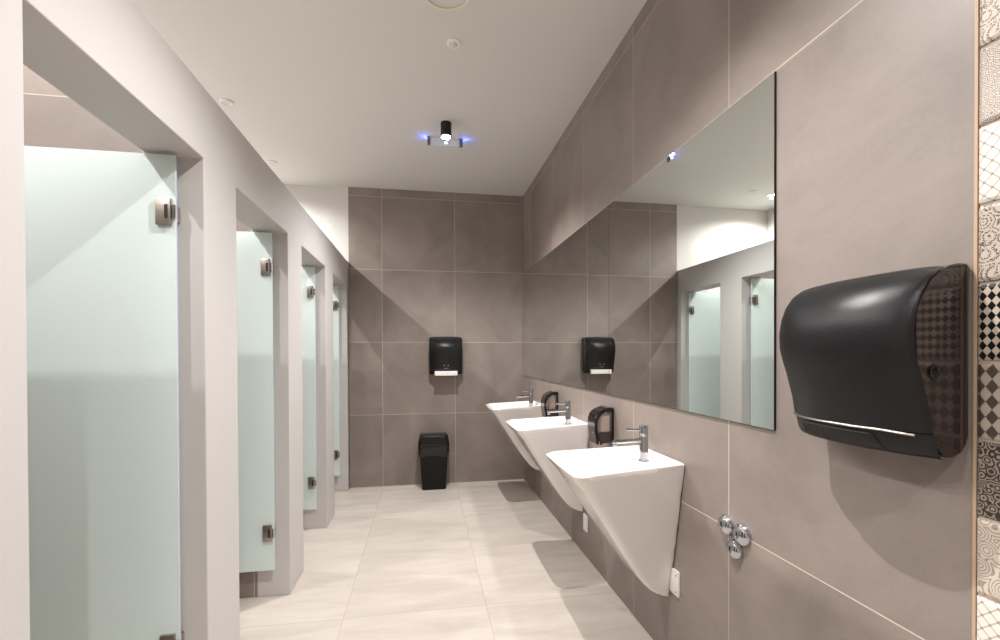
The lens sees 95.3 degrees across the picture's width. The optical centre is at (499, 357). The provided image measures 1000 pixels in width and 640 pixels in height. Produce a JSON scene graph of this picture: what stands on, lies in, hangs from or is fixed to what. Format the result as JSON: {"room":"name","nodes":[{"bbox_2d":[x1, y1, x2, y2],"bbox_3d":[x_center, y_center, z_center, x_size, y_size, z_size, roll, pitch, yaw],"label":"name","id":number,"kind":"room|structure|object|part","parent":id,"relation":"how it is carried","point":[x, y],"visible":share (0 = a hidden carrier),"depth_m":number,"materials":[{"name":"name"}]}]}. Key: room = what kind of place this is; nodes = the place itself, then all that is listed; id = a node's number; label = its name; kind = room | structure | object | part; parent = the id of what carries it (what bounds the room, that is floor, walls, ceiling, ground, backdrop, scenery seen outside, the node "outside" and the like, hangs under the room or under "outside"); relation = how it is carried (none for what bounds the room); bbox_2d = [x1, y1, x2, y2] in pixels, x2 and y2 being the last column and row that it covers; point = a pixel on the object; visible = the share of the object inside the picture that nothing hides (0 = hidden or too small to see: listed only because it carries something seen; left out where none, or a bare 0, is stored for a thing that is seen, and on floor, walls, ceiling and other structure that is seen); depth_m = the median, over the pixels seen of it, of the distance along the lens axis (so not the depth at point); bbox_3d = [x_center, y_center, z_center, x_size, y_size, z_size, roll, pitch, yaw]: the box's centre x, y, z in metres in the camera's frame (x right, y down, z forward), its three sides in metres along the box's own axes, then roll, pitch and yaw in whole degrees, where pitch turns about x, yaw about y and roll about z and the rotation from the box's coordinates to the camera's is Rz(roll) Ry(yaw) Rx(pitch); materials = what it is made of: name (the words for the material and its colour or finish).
{"room":"public restroom","nodes":[
{"label":"public restroom","id":0,"kind":"room"},
{"bbox_2d":[23,64,144,152],"bbox_3d":[-1.611,0.173,1.462,0.945,2.215,0.120,0,0,-10],"label":"wall","id":1,"kind":"structure","parent":0,"point":[52,119],"depth_m":1.43,"materials":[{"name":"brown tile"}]},
{"bbox_2d":[0,0,348,639],"bbox_3d":[-0.957,0.198,0.922,0.165,2.170,6.932,0,0,-10],"label":"wall partition","id":2,"kind":"structure","parent":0,"point":[106,56],"depth_m":1.50,"materials":[{"name":"paint"}]},
{"bbox_2d":[24,146,183,639],"bbox_3d":[-1.354,0.242,1.418,0.656,1.767,0.053,0,0,-10],"label":"door","id":3,"kind":"structure","parent":2,"relation":"in","point":[101,227],"depth_m":1.42,"materials":[{"name":"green glass"}]},
{"bbox_2d":[236,231,275,572],"bbox_3d":[-1.510,0.234,2.346,0.656,1.767,0.053,0,0,-10],"label":"door","id":4,"kind":"structure","parent":2,"relation":"in","point":[254,250],"depth_m":2.37,"materials":[{"name":"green glass"}]},
{"bbox_2d":[302,266,316,509],"bbox_3d":[-1.666,0.227,3.280,0.656,1.767,0.053,0,0,-10],"label":"door","id":5,"kind":"structure","parent":2,"relation":"in","point":[308,273],"depth_m":3.31,"materials":[{"name":"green glass"}]},
{"bbox_2d":[333,286,339,475],"bbox_3d":[-1.820,0.220,4.200,0.656,1.767,0.053,0,0,-10],"label":"door","id":6,"kind":"structure","parent":2,"relation":"in","point":[335,288],"depth_m":4.24,"materials":[{"name":"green glass"}]},
{"bbox_2d":[236,219,257,598],"bbox_3d":[-1.766,0.166,2.390,0.945,2.215,0.120,0,0,-10],"label":"wall","id":7,"kind":"structure","parent":0,"point":[248,583],"depth_m":2.41,"materials":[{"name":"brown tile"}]},
{"bbox_2d":[132,0,646,195],"bbox_3d":[-0.585,-1.648,0.970,3.024,0.100,7.132,0,0,-10],"label":"ceiling","id":8,"kind":"structure","parent":0,"point":[343,93],"depth_m":2.61,"materials":[{"name":"white paint"}]},
{"bbox_2d":[219,98,233,105],"bbox_3d":[-1.722,-1.605,2.873,0.080,0.009,0.080,0,0,-10],"label":"recessed light","id":9,"kind":"object","parent":8,"relation":"in","point":[224,101],"visible":1,"depth_m":2.87,"materials":[{"name":"white plastic"}]},
{"bbox_2d":[267,160,276,164],"bbox_3d":[-1.886,-1.612,3.774,0.080,0.009,0.080,0,0,-10],"label":"recessed light","id":10,"kind":"object","parent":8,"relation":"in","point":[273,162],"visible":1,"depth_m":3.77,"materials":[{"name":"white plastic"}]},
{"bbox_2d":[425,136,463,147],"bbox_3d":[-0.407,-1.587,3.380,0.288,0.062,0.050,0,0,-10],"label":"sign","id":11,"kind":"object","parent":8,"relation":"attached to","point":[458,143],"visible":1,"depth_m":3.36,"materials":[{"name":"white"}]},
{"bbox_2d":[441,120,450,139],"bbox_3d":[-0.372,-1.565,3.147,0.074,0.104,0.074,0,0,-10],"label":"ceiling spotlight","id":12,"kind":"object","parent":8,"relation":"attached to","point":[445,125],"visible":1,"depth_m":3.12,"materials":[{"name":"black metal"}]},
{"bbox_2d":[426,0,469,10],"bbox_3d":[-0.233,-1.603,1.997,0.224,0.009,0.224,0,0,-10],"label":"ceiling speaker","id":13,"kind":"object","parent":8,"relation":"attached to","point":[448,4],"visible":1,"depth_m":2.07,"materials":[{"name":"beige plastic"}]},
{"bbox_2d":[430,0,465,7],"bbox_3d":[-0.233,-1.604,1.997,0.199,0.004,0.199,0,0,-10],"label":"grille","id":14,"kind":"object","parent":13,"relation":"attached to","point":[443,3],"depth_m":2.07,"materials":[{"name":"white paint"}]},
{"bbox_2d":[447,38,460,48],"bbox_3d":[-0.236,-1.601,2.337,0.074,0.020,0.074,0,0,-10],"label":"ceiling sensor","id":15,"kind":"object","parent":8,"relation":"attached to","point":[453,43],"visible":1,"depth_m":2.32,"materials":[{"name":"white plastic"}]},
{"bbox_2d":[285,185,523,487],"bbox_3d":[-1.161,-0.185,4.450,2.824,2.879,0.100,0,0,-10],"label":"wall","id":16,"kind":"structure","parent":0,"point":[423,265],"depth_m":4.47,"materials":[{"name":"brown tile"}]},
{"bbox_2d":[350,479,523,488],"bbox_3d":[-0.596,1.248,4.508,1.702,0.006,0.014,0,0,-10],"label":"baseboard","id":17,"kind":"structure","parent":16,"relation":"attached to","point":[516,479],"depth_m":4.51,"materials":[{"name":"beige"}]},
{"bbox_2d":[429,337,461,375],"bbox_3d":[-0.524,-0.015,4.412,0.315,0.378,0.185,0,0,-10],"label":"paper towel dispenser","id":18,"kind":"object","parent":16,"relation":"attached to","point":[445,357],"visible":1,"depth_m":4.36,"materials":[{"name":"black plastic"}]},
{"bbox_2d":[435,371,456,375],"bbox_3d":[-0.519,0.153,4.386,0.216,0.043,0.042,0,0,-10],"label":"paper towel","id":19,"kind":"object","parent":18,"relation":"hanging from","point":[437,373],"depth_m":4.36,"materials":[{"name":"white paper"}]},
{"bbox_2d":[239,480,650,639],"bbox_3d":[-0.574,1.331,0.995,3.024,0.100,7.132,0,0,-10],"label":"floor","id":20,"kind":"structure","parent":0,"point":[474,560],"depth_m":2.63,"materials":[{"name":"beige tile"}]},
{"bbox_2d":[418,432,448,489],"bbox_3d":[-0.638,0.991,4.391,0.294,0.523,0.198,0,0,-10],"label":"waste bin","id":21,"kind":"object","parent":20,"relation":"on","point":[433,447],"visible":1,"depth_m":4.30,"materials":[{"name":"black plastic"}]},
{"bbox_3d":[-0.638,0.779,4.389,0.292,0.098,0.196,0,0,-10],"label":"lid","id":22,"kind":"part","parent":21,"relation":"part of","materials":[{"name":"black plastic"}]},
{"bbox_2d":[523,0,999,639],"bbox_3d":[0.852,-0.166,1.273,0.105,2.879,7.032,0,0,-10],"label":"wall","id":23,"kind":"structure","parent":0,"point":[875,98],"depth_m":1.17,"materials":[{"name":"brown tile"}]},
{"bbox_2d":[486,389,542,469],"bbox_3d":[0.123,0.625,3.960,0.460,0.701,0.448,0,0,-10],"label":"washbasin","id":24,"kind":"object","parent":23,"relation":"attached to","point":[502,412],"visible":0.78,"depth_m":3.81,"materials":[{"name":"white ceramic"}]},
{"bbox_2d":[515,389,532,405],"bbox_3d":[0.215,0.350,3.973,0.164,0.154,0.048,0,0,-10],"label":"faucet","id":25,"kind":"object","parent":24,"relation":"on","point":[530,395],"depth_m":3.97,"materials":[{"name":"silver metal"}]},
{"bbox_2d":[506,400,588,531],"bbox_3d":[0.293,0.686,2.944,0.460,0.808,0.448,0,0,-10],"label":"washbasin","id":26,"kind":"object","parent":23,"relation":"attached to","point":[541,436],"visible":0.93,"depth_m":2.81,"materials":[{"name":"white ceramic"}]},
{"bbox_2d":[547,400,570,423],"bbox_3d":[0.385,0.358,2.957,0.164,0.154,0.048,0,0,-10],"label":"faucet","id":27,"kind":"object","parent":26,"relation":"on","point":[567,410],"depth_m":2.95,"materials":[{"name":"silver metal"}]},
{"bbox_2d":[541,391,557,416],"bbox_3d":[0.378,0.364,3.488,0.113,0.208,0.104,0,0,-10],"label":"soap dispenser","id":28,"kind":"object","parent":23,"relation":"attached to","point":[549,399],"visible":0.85,"depth_m":3.44,"materials":[{"name":"black plastic"}]},
{"bbox_3d":[0.384,0.423,3.490,0.077,0.060,0.092,0,0,-10],"label":"tank","id":29,"kind":"part","parent":28,"relation":"part of","materials":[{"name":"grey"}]},
{"bbox_2d":[523,205,608,393],"bbox_3d":[0.416,-0.322,3.556,0.007,1.032,2.176,0,0,-10],"label":"wall mirror","id":30,"kind":"object","parent":23,"relation":"attached to","point":[566,292],"visible":1,"depth_m":3.11,"materials":[{"name":"silver mirror"}]},
{"bbox_2d":[524,480,652,639],"bbox_3d":[0.566,1.259,2.750,0.014,0.006,3.838,0,0,-10],"label":"baseboard","id":31,"kind":"structure","parent":23,"relation":"attached to","point":[524,480],"depth_m":2.64,"materials":[{"name":"beige"}]},
{"bbox_2d":[588,405,613,444],"bbox_3d":[0.547,0.372,2.479,0.113,0.208,0.104,0,0,-10],"label":"soap dispenser","id":32,"kind":"object","parent":23,"relation":"attached to","point":[600,418],"visible":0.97,"depth_m":2.44,"materials":[{"name":"black plastic"}]},
{"bbox_3d":[0.553,0.431,2.481,0.077,0.060,0.092,0,0,-10],"label":"tank","id":33,"kind":"part","parent":32,"relation":"part of","materials":[{"name":"grey"}]},
{"bbox_3d":[0.596,0.372,2.488,0.012,0.185,0.102,0,0,-10],"label":"plate","id":34,"kind":"part","parent":32,"relation":"part of","materials":[{"name":"black plastic"}]},
{"bbox_2d":[546,425,684,597],"bbox_3d":[0.464,0.640,1.923,0.460,0.701,0.448,0,0,-10],"label":"washbasin","id":35,"kind":"object","parent":23,"relation":"attached to","point":[632,494],"visible":1,"depth_m":1.80,"materials":[{"name":"white ceramic"}]},
{"bbox_2d":[612,425,648,461],"bbox_3d":[0.556,0.366,1.937,0.164,0.154,0.048,0,0,-10],"label":"faucet","id":36,"kind":"object","parent":35,"relation":"on","point":[643,429],"depth_m":1.93,"materials":[{"name":"silver metal"}]},
{"bbox_2d":[609,71,775,429],"bbox_3d":[0.694,-0.309,1.897,0.007,1.032,1.184,0,0,-10],"label":"wall mirror","id":37,"kind":"object","parent":23,"relation":"attached to","point":[692,242],"visible":1,"depth_m":1.63,"materials":[{"name":"silver mirror"}]},
{"bbox_2d":[718,514,733,535],"bbox_3d":[0.749,0.561,1.527,0.030,0.068,0.068,0,0,-10],"label":"cap","id":38,"kind":"object","parent":23,"relation":"attached to","point":[725,522],"visible":0.99,"depth_m":1.51,"materials":[{"name":"silver metal"}]},
{"bbox_2d":[727,539,742,559],"bbox_3d":[0.757,0.626,1.484,0.030,0.064,0.064,0,0,-10],"label":"cap","id":39,"kind":"object","parent":23,"relation":"attached to","point":[734,549],"visible":0.94,"depth_m":1.47,"materials":[{"name":"silver metal"}]},
{"bbox_2d":[733,523,750,546],"bbox_3d":[0.762,0.566,1.452,0.030,0.072,0.072,0,0,-10],"label":"cap","id":40,"kind":"object","parent":23,"relation":"attached to","point":[741,533],"visible":1,"depth_m":1.44,"materials":[{"name":"silver metal"}]},
{"bbox_2d":[779,263,968,459],"bbox_3d":[0.757,0.004,0.987,0.185,0.370,0.315,0,0,-10],"label":"paper towel dispenser","id":41,"kind":"object","parent":23,"relation":"attached to","point":[879,361],"visible":1,"depth_m":0.87,"materials":[{"name":"black plastic"}]},
{"bbox_2d":[972,0,980,639],"bbox_3d":[0.925,-0.163,0.848,0.102,2.879,0.006,0,0,-10],"label":"trim","id":42,"kind":"structure","parent":23,"relation":"attached to","point":[976,283],"depth_m":0.84,"materials":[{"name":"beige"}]}
]}

